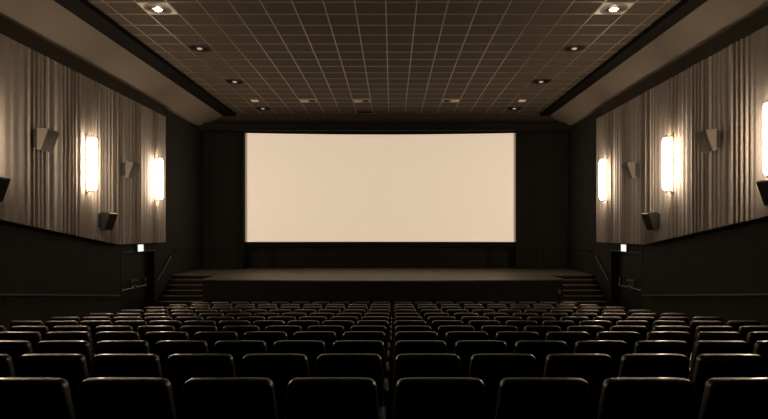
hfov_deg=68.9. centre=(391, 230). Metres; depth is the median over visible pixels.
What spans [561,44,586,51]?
ceiling spotlight
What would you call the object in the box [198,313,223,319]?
chair
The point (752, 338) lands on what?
chair
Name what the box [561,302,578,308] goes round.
chair
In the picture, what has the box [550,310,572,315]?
chair
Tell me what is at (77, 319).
chair
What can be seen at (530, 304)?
chair
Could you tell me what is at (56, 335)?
chair
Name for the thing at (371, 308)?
chair
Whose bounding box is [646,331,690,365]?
chair
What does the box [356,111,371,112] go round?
ceiling slot
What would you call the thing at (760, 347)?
chair
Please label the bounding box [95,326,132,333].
chair
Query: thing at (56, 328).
chair
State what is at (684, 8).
trim
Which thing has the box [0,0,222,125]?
soffit
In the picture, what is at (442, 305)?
chair
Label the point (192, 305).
chair
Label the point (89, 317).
chair
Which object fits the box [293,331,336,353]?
chair
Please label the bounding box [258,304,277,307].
chair
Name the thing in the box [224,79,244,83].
ceiling spotlight
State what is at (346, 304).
chair
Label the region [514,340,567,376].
chair
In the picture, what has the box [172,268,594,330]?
stage
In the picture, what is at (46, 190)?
curtain
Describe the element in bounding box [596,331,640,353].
chair
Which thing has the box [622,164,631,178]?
grille
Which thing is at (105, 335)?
chair
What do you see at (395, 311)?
chair
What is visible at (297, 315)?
chair
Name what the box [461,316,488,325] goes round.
chair
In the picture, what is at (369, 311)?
chair
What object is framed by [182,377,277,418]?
chair
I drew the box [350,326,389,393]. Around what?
chair
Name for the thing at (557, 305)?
chair
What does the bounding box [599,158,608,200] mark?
wall lamp
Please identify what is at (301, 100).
ceiling spotlight
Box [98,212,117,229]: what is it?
wall speaker
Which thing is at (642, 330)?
chair
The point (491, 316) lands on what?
chair
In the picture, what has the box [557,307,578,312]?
chair
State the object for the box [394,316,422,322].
chair
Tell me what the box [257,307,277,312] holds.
chair
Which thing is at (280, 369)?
chair
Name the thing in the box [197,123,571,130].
valance
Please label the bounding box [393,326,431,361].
chair
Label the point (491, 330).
chair
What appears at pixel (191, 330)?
chair
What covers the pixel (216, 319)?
chair
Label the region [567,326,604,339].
chair
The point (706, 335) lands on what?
chair
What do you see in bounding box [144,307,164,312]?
chair
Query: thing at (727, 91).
curtain
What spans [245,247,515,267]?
wall
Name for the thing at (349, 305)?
chair
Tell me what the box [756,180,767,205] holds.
wall speaker
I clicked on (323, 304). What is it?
chair
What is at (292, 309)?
chair
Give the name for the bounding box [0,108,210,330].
wall
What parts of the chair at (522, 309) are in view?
backrest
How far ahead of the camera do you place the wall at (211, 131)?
22.30 m
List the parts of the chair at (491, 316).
backrest, panel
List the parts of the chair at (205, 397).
panel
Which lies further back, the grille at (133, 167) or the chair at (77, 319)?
the grille at (133, 167)
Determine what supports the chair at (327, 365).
on the floor
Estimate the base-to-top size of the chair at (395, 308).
0.964 m
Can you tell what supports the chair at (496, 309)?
on the floor
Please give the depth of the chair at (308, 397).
2.97 m
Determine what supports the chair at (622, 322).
on the floor
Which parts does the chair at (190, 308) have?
backrest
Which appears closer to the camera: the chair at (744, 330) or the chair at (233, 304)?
the chair at (744, 330)
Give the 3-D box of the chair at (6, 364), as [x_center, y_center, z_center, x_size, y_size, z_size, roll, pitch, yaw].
[-3.030,1.383,4.378,0.541,0.964,0.655,0,0,0]
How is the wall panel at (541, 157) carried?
on the stage
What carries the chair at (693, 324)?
on the floor
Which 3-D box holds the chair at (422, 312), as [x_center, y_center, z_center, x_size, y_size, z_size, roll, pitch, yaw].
[0.846,2.138,12.061,0.541,0.964,0.655,0,0,0]
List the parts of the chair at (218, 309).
backrest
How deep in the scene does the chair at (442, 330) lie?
7.26 m
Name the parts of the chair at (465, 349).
backrest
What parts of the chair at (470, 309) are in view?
backrest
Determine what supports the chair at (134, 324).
on the floor
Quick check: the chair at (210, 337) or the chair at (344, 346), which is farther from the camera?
the chair at (210, 337)
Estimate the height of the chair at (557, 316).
0.964 m
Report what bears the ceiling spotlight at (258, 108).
in the ceiling
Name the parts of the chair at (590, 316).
backrest, panel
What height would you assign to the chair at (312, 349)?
0.964 m
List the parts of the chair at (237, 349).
backrest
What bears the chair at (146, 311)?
on the floor
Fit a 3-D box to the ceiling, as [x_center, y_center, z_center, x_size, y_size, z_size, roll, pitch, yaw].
[-0.280,-4.475,9.150,14.560,0.150,26.700,0,0,0]
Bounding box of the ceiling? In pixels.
[86,0,681,112]
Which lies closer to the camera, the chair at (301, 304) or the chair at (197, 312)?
the chair at (197, 312)
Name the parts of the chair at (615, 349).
backrest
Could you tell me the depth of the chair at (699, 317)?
9.46 m
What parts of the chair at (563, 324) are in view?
backrest, panel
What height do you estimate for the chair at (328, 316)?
0.964 m
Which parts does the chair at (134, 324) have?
panel, backrest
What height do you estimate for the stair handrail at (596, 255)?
0.738 m
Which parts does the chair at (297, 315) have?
backrest, panel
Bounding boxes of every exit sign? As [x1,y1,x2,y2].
[135,244,143,251]
[621,244,628,251]
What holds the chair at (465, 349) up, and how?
on the floor
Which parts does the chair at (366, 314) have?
backrest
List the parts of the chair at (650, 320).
backrest, panel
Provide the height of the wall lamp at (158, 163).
1.300 m
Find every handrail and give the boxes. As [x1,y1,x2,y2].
[0,293,120,304]
[157,255,171,280]
[175,247,199,251]
[595,255,608,280]
[642,293,767,304]
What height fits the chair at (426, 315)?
0.964 m
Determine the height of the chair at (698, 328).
0.964 m
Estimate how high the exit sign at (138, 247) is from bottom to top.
0.215 m
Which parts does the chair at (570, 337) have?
backrest, panel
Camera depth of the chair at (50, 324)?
8.35 m
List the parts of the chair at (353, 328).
panel, backrest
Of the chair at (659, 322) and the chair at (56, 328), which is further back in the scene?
the chair at (659, 322)
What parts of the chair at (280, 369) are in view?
backrest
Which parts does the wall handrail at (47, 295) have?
rail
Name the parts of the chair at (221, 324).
panel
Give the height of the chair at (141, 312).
0.964 m
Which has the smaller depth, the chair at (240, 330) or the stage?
the chair at (240, 330)
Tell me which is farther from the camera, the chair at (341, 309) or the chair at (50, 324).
the chair at (341, 309)
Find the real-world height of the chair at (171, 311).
0.964 m
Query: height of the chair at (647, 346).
0.964 m
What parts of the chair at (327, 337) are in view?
panel, backrest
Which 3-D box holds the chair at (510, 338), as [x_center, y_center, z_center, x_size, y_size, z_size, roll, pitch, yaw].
[1.415,1.605,6.526,0.541,0.964,0.655,0,0,0]
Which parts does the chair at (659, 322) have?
panel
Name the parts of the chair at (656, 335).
panel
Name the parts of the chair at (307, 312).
backrest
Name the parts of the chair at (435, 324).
panel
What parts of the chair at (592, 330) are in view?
backrest, panel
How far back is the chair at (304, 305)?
14.09 m
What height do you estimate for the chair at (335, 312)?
0.964 m
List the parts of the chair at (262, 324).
panel, backrest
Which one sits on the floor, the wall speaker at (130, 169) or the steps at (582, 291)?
the steps at (582, 291)
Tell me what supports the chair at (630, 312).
on the floor
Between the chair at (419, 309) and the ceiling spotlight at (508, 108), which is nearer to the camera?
the chair at (419, 309)
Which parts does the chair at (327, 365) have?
panel, armrest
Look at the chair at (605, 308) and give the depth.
12.90 m
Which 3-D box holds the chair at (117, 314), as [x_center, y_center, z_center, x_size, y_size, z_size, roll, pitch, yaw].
[-4.991,2.038,10.901,0.541,0.964,0.655,0,0,0]
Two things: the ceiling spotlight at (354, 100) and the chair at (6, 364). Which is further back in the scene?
the ceiling spotlight at (354, 100)
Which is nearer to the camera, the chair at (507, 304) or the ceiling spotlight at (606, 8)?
the ceiling spotlight at (606, 8)
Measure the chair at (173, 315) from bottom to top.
0.964 m
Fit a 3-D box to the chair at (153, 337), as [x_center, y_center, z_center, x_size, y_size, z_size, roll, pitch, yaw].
[-2.504,1.605,6.526,0.541,0.964,0.655,0,0,0]
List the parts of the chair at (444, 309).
backrest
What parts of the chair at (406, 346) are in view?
panel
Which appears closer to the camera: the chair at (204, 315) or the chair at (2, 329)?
the chair at (2, 329)
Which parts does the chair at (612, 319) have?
backrest, panel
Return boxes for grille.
[42,131,58,151]
[105,215,117,229]
[129,163,139,177]
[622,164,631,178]
[642,215,653,229]
[696,132,711,152]
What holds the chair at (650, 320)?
on the floor
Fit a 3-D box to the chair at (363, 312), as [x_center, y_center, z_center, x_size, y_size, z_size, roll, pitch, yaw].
[-0.781,2.138,12.061,0.541,0.964,0.655,0,0,0]
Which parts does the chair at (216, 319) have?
panel, backrest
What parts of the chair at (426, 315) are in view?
backrest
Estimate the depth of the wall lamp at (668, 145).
12.73 m
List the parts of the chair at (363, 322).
backrest, panel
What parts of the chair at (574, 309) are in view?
backrest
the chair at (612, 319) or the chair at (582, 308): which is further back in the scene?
the chair at (582, 308)
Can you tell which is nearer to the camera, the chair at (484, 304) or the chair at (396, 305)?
the chair at (396, 305)
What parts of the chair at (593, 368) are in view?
backrest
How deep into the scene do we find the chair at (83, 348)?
5.16 m
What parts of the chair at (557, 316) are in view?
backrest, panel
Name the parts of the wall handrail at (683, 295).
rail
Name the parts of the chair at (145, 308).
backrest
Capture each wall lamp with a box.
[85,135,96,192]
[154,157,162,200]
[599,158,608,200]
[662,135,674,192]
[763,100,767,177]
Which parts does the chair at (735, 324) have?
backrest, panel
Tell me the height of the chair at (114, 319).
0.964 m
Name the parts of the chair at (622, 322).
panel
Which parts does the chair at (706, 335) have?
backrest, panel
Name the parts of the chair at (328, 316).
panel, backrest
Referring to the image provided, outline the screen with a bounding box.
[241,131,519,267]
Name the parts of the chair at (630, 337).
backrest, panel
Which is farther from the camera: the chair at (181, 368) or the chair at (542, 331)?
the chair at (542, 331)
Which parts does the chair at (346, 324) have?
backrest, panel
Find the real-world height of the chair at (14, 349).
0.964 m
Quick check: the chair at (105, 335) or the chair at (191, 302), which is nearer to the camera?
the chair at (105, 335)
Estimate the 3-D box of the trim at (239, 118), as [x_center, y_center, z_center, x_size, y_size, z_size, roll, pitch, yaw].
[-0.280,-4.100,21.010,13.860,0.600,0.100,0,0,0]
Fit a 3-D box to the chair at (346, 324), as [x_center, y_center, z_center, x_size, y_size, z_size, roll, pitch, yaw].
[-0.793,1.825,8.674,0.541,0.964,0.655,0,0,0]
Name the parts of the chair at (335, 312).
panel, backrest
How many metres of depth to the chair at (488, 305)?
14.09 m
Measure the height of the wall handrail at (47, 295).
1.600 m
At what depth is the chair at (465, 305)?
14.09 m
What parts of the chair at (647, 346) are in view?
panel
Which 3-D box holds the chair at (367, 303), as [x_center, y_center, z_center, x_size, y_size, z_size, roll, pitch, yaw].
[-0.822,2.418,15.574,0.541,0.964,0.655,0,0,0]
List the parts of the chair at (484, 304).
panel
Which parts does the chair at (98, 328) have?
panel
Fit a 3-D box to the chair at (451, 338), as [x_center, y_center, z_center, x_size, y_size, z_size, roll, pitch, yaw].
[0.851,1.605,6.526,0.541,0.964,0.655,0,0,0]
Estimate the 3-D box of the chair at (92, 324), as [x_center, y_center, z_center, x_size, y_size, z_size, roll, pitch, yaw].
[-4.432,1.825,8.674,0.541,0.964,0.655,0,0,0]
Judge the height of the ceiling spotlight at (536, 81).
0.045 m
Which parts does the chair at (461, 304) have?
panel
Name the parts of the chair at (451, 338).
panel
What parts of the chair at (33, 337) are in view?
panel, backrest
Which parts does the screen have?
support post, support post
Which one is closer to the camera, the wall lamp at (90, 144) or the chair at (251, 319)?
the chair at (251, 319)
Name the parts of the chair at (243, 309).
backrest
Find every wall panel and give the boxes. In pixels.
[201,132,244,268]
[516,132,567,268]
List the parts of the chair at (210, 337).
panel, backrest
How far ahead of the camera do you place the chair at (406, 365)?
4.07 m
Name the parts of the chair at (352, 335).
panel, backrest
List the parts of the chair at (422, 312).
panel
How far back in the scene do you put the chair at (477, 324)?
8.35 m
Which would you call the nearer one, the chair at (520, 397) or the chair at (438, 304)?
the chair at (520, 397)
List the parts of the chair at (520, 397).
panel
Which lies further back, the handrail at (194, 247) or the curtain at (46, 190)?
the handrail at (194, 247)
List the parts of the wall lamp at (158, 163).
plate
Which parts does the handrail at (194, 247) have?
rail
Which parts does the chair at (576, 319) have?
backrest, panel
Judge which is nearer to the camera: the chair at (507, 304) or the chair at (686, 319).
the chair at (686, 319)
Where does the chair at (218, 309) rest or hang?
on the floor
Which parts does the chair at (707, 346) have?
panel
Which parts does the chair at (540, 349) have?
backrest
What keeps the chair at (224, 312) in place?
on the floor
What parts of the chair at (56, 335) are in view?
panel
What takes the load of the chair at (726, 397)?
on the floor
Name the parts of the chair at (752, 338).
panel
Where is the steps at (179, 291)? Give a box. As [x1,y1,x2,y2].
[157,279,201,309]
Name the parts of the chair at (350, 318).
panel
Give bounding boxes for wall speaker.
[0,177,10,201]
[33,127,58,152]
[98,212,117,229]
[123,161,139,178]
[622,161,637,178]
[641,212,659,229]
[696,128,719,152]
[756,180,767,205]
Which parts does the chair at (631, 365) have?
panel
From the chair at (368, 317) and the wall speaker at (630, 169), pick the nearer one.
the chair at (368, 317)
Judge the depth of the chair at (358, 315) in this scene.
10.58 m
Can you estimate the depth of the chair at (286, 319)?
9.45 m
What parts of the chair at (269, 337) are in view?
panel, backrest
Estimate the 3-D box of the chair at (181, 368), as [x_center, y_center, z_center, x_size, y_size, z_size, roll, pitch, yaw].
[-1.391,1.383,4.378,0.541,0.964,0.655,0,0,0]
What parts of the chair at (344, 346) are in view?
panel, backrest, armrest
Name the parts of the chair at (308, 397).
panel, armrest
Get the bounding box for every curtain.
[0,34,165,244]
[596,25,767,244]
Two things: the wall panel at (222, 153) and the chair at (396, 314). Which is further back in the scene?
the wall panel at (222, 153)
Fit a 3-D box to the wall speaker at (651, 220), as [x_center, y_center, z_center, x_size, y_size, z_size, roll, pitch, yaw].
[6.280,-0.235,13.550,0.330,0.438,0.408,0,0,0]
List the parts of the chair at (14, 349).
panel, backrest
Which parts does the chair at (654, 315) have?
panel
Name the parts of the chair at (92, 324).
backrest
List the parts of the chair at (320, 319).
backrest, panel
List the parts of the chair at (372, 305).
backrest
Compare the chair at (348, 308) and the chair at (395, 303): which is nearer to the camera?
the chair at (348, 308)
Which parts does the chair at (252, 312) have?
backrest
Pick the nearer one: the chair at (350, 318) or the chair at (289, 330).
the chair at (289, 330)
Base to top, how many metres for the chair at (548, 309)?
0.964 m
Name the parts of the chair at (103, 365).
panel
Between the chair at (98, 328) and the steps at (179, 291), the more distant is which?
the steps at (179, 291)
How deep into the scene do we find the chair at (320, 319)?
9.45 m
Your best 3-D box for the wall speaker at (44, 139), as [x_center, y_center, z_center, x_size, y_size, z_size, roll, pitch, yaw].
[-6.840,-1.790,11.050,0.330,0.438,0.408,0,0,0]
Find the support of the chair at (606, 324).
on the floor
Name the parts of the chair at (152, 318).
panel, backrest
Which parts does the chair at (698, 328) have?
panel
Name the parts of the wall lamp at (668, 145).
plate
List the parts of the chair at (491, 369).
backrest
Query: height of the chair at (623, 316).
0.964 m
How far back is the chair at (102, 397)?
2.97 m
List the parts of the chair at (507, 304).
panel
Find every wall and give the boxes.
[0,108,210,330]
[211,131,558,131]
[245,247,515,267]
[559,108,767,325]
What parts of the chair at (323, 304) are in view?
panel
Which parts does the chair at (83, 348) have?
panel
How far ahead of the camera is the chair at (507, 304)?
15.26 m
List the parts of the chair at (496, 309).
backrest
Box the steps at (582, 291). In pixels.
[563,279,608,310]
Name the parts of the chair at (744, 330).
panel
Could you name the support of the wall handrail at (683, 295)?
attached to the wall at (734, 259)
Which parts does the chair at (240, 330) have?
panel, backrest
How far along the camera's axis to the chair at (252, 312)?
11.74 m
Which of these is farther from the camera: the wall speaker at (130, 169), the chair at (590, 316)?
the wall speaker at (130, 169)
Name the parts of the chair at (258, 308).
backrest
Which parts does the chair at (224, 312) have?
backrest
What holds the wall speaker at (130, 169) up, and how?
attached to the curtain at (46, 190)
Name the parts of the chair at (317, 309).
backrest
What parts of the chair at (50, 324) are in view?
panel, backrest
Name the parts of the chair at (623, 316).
panel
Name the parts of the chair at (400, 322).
panel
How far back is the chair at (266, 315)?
10.58 m
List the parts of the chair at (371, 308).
backrest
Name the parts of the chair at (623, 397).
panel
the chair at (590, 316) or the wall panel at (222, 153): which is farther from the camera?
the wall panel at (222, 153)
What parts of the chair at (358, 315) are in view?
panel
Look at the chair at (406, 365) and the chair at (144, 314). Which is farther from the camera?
the chair at (144, 314)
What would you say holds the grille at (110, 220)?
attached to the wall speaker at (106, 220)
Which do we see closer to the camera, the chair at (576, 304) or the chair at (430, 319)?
the chair at (430, 319)
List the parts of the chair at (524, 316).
backrest, panel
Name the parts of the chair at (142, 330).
panel, backrest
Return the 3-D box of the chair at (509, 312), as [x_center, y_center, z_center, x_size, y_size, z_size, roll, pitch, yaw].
[2.492,2.138,12.061,0.541,0.964,0.655,0,0,0]
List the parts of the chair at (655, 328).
panel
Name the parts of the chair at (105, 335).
panel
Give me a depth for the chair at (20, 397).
2.97 m
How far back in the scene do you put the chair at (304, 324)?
8.35 m
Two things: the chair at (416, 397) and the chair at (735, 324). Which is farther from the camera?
the chair at (735, 324)
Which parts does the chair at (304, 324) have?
panel, backrest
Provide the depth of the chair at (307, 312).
11.74 m
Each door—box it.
[121,249,154,310]
[610,249,641,315]
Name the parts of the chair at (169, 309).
backrest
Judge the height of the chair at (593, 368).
0.964 m
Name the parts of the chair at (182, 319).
panel, backrest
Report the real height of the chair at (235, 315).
0.964 m
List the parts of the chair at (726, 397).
panel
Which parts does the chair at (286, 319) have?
panel, backrest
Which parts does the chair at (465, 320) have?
backrest, panel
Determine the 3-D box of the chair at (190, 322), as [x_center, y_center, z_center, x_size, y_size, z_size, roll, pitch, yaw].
[-2.872,1.825,8.674,0.541,0.964,0.655,0,0,0]
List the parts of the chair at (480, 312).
backrest, panel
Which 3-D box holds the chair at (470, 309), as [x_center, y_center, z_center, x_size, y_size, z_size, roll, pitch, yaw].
[1.920,2.233,13.222,0.541,0.964,0.655,0,0,0]
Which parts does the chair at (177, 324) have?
panel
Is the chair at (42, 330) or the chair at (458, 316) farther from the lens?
the chair at (458, 316)
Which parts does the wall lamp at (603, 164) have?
plate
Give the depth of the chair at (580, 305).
14.09 m
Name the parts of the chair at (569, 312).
backrest, panel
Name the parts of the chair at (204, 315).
panel, backrest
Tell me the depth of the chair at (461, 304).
15.26 m
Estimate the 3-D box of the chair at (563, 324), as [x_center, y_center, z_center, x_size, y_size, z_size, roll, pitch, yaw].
[2.512,1.825,8.674,0.541,0.964,0.655,0,0,0]
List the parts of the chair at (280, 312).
panel, backrest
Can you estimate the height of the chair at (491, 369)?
0.964 m
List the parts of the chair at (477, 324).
backrest, panel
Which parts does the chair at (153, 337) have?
panel, backrest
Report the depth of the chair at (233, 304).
15.26 m
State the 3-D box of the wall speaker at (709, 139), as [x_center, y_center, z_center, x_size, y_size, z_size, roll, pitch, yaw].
[6.280,-1.780,11.100,0.330,0.438,0.408,0,0,0]
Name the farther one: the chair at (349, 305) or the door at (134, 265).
the door at (134, 265)
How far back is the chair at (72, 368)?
4.07 m
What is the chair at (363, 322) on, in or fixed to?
on the floor
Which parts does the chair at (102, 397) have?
panel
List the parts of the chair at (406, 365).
panel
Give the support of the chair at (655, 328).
on the floor
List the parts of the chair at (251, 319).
panel, backrest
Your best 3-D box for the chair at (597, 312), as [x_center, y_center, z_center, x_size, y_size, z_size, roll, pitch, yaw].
[4.138,2.138,12.061,0.541,0.964,0.655,0,0,0]
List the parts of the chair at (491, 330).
backrest, panel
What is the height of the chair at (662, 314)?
0.964 m
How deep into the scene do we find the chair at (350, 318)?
9.46 m
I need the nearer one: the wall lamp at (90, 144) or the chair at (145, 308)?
the wall lamp at (90, 144)
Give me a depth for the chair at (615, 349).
5.16 m
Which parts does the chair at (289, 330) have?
panel, backrest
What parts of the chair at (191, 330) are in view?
panel, backrest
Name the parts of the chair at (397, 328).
panel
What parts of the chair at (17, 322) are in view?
panel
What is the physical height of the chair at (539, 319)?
0.964 m
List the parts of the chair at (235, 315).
panel, backrest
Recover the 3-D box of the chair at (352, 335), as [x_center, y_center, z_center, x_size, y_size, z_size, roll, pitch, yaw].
[-0.296,1.605,6.526,0.541,0.964,0.655,0,0,0]
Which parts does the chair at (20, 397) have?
panel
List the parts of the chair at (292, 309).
backrest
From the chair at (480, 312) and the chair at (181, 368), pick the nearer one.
the chair at (181, 368)
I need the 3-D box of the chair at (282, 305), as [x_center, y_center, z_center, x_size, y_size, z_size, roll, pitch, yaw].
[-2.555,2.331,14.413,0.541,0.964,0.655,0,0,0]
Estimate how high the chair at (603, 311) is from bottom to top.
0.964 m
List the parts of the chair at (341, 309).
backrest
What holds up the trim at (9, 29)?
attached to the wall at (32, 261)
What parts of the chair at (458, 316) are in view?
backrest, panel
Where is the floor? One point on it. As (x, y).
(390, 412)
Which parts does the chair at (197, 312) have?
backrest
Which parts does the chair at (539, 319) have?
backrest, panel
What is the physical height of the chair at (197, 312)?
0.964 m
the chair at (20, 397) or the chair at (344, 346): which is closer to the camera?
the chair at (20, 397)
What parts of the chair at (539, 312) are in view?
backrest, panel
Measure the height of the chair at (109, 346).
0.964 m
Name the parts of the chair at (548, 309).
backrest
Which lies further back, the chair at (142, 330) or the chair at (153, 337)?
the chair at (142, 330)
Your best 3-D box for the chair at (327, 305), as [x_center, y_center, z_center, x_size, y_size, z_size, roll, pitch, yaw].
[-1.419,2.331,14.413,0.541,0.964,0.655,0,0,0]
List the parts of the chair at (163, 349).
backrest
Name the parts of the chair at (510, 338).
backrest, panel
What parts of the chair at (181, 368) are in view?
backrest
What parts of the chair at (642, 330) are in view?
backrest, panel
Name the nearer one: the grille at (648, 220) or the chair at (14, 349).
the chair at (14, 349)
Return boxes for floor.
[388,331,393,418]
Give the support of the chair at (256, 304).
on the floor
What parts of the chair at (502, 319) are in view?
backrest, panel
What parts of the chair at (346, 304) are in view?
panel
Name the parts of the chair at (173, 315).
panel, backrest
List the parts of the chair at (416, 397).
panel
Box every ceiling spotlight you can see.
[138,3,176,14]
[186,44,212,51]
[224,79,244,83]
[254,106,270,109]
[299,99,316,101]
[353,99,369,101]
[442,99,459,101]
[506,106,522,109]
[531,79,551,83]
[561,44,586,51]
[595,3,633,14]
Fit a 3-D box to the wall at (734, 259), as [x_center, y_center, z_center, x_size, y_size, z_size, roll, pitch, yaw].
[6.810,-0.600,9.150,0.320,7.600,26.300,0,0,0]
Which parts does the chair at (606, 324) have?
backrest, panel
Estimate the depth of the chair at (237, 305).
14.09 m
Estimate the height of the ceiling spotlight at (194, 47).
0.045 m
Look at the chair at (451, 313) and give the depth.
11.74 m
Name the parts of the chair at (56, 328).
panel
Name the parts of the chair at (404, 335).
panel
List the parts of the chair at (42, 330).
panel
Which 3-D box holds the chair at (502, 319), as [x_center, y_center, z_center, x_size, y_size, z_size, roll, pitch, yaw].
[1.986,1.934,9.772,0.541,0.964,0.655,0,0,0]
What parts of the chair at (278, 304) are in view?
panel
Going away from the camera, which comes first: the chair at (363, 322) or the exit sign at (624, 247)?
the chair at (363, 322)
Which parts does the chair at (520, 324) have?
backrest, panel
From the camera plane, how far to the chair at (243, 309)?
12.90 m
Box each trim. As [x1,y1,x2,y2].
[0,16,163,115]
[54,0,235,115]
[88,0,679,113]
[211,114,559,122]
[540,0,707,115]
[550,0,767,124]
[602,6,767,114]
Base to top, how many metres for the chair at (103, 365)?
0.964 m
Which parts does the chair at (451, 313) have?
backrest, panel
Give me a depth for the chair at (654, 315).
10.58 m
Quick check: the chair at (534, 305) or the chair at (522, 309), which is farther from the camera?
the chair at (534, 305)
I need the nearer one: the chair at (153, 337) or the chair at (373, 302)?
the chair at (153, 337)
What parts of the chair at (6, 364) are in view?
panel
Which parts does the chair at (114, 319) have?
panel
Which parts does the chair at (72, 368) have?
backrest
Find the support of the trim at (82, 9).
attached to the ceiling
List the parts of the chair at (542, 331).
backrest, panel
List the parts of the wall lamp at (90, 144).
plate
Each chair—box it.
[0,326,5,331]
[0,331,41,353]
[0,340,32,376]
[0,354,15,376]
[0,377,74,418]
[9,320,43,326]
[9,326,48,340]
[17,354,88,418]
[36,340,91,377]
[44,320,77,331]
[45,331,93,357]
[50,316,79,325]
[52,326,94,355]
[78,377,176,418]
[79,320,112,352]
[81,316,110,320]
[87,313,113,321]
[92,354,162,377]
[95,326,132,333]
[95,331,139,344]
[95,340,149,355]
[112,316,141,325]
[114,320,146,331]
[115,313,141,317]
[120,310,143,320]
[137,326,174,340]
[143,313,168,318]
[143,316,172,325]
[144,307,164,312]
[144,331,188,353]
[145,310,168,313]
[148,320,181,330]
[155,340,208,378]
[166,307,187,316]
[167,354,235,418]
[168,304,187,308]
[170,310,192,316]
[171,313,196,319]
[175,316,203,325]
[180,326,217,339]
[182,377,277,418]
[183,320,215,325]
[189,307,209,312]
[190,304,210,309]
[191,302,208,304]
[194,331,237,353]
[195,310,217,316]
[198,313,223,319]
[206,316,234,329]
[211,302,228,307]
[211,307,232,312]
[213,304,232,307]
[214,340,267,376]
[218,320,250,330]
[219,310,242,315]
[222,326,259,339]
[226,313,251,319]
[231,302,248,309]
[234,307,254,312]
[236,304,254,306]
[237,316,264,325]
[241,354,309,418]
[243,331,287,353]
[244,310,266,315]
[251,302,268,309]
[253,320,284,330]
[254,313,278,319]
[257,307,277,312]
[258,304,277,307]
[265,326,301,339]
[268,316,295,325]
[269,310,291,315]
[272,302,288,309]
[273,340,325,376]
[279,307,299,312]
[281,304,299,306]
[281,313,306,319]
[285,377,385,418]
[287,320,319,330]
[292,302,309,309]
[293,310,315,315]
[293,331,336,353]
[299,316,326,325]
[302,307,322,312]
[303,304,321,306]
[307,326,344,340]
[309,313,334,319]
[312,302,329,309]
[315,354,388,418]
[318,310,340,316]
[322,320,353,331]
[325,307,344,312]
[326,304,344,306]
[330,316,357,325]
[332,302,349,309]
[332,340,388,418]
[337,313,361,320]
[342,331,389,410]
[343,310,365,316]
[347,307,367,312]
[348,304,366,306]
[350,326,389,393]
[353,302,369,309]
[357,320,391,379]
[361,316,391,334]
[364,313,391,360]
[367,310,391,324]
[370,307,391,320]
[371,304,391,316]
[373,302,391,313]
[393,307,414,317]
[393,310,416,332]
[393,320,425,352]
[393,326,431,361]
[393,340,446,376]
[393,354,461,409]
[393,377,486,418]
[394,302,411,306]
[394,313,419,318]
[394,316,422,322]
[394,331,437,350]
[395,304,413,306]
[415,302,432,310]
[417,307,437,314]
[418,304,436,306]
[420,310,442,319]
[423,313,448,325]
[427,316,455,326]
[431,320,463,332]
[436,302,452,309]
[437,326,474,341]
[440,304,459,308]
[440,307,460,312]
[445,331,488,353]
[446,310,468,316]
[453,313,478,320]
[454,340,506,377]
[457,302,473,309]
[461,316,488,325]
[463,304,482,309]
[464,307,484,312]
[468,320,500,330]
[468,354,536,418]
[472,310,494,316]
[477,302,494,309]
[481,326,517,339]
[483,313,508,319]
[486,304,505,309]
[487,307,507,312]
[494,316,521,325]
[495,331,538,353]
[495,377,590,418]
[498,302,515,309]
[498,310,520,315]
[505,320,537,330]
[509,304,528,309]
[511,307,531,312]
[513,313,537,319]
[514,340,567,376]
[519,302,536,309]
[524,310,546,315]
[524,326,560,339]
[527,316,555,325]
[533,304,551,309]
[534,307,554,312]
[540,302,557,309]
[542,313,567,319]
[542,320,574,330]
[543,354,612,418]
[545,331,589,353]
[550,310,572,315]
[556,304,574,309]
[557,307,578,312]
[560,316,588,325]
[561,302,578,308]
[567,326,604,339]
[572,313,597,319]
[574,340,627,377]
[576,310,599,316]
[579,304,598,309]
[579,320,611,330]
[581,307,601,315]
[593,316,621,325]
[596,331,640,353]
[597,377,694,418]
[601,313,626,319]
[602,310,625,313]
[604,307,624,309]
[610,326,647,340]
[616,320,648,331]
[618,354,688,378]
[626,316,655,331]
[627,310,651,316]
[631,313,656,320]
[633,340,687,357]
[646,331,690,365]
[651,320,685,331]
[652,326,690,333]
[659,316,688,325]
[660,313,686,316]
[688,340,748,381]
[689,320,722,352]
[689,331,741,375]
[690,326,733,361]
[692,316,721,320]
[692,354,764,418]
[698,377,767,418]
[726,320,760,331]
[738,326,767,341]
[746,331,767,353]
[753,340,767,376]
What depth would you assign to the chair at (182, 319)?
9.45 m
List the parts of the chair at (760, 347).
backrest, panel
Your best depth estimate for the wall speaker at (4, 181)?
9.71 m
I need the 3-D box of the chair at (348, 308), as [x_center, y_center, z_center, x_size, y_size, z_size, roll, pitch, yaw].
[-0.781,2.233,13.222,0.541,0.964,0.655,0,0,0]
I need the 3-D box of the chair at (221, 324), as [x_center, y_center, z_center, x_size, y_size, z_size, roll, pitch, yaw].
[-2.352,1.825,8.674,0.541,0.964,0.655,0,0,0]
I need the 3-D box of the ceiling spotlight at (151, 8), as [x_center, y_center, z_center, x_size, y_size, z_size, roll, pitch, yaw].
[-4.620,-4.370,11.055,0.566,0.059,0.566,0,0,0]
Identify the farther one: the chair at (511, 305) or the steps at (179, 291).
the steps at (179, 291)
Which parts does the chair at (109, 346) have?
panel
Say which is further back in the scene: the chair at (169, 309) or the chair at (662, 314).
the chair at (169, 309)
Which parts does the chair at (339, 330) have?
panel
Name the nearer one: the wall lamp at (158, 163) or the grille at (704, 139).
the grille at (704, 139)
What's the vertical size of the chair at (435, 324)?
0.964 m
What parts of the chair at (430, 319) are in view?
panel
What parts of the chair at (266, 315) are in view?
panel, backrest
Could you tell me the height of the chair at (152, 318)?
0.964 m
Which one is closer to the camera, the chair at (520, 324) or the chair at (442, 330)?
the chair at (442, 330)
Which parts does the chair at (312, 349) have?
backrest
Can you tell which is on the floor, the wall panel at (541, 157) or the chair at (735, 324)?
the chair at (735, 324)
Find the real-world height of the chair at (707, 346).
0.964 m
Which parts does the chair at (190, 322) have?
panel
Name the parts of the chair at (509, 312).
backrest, panel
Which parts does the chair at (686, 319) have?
panel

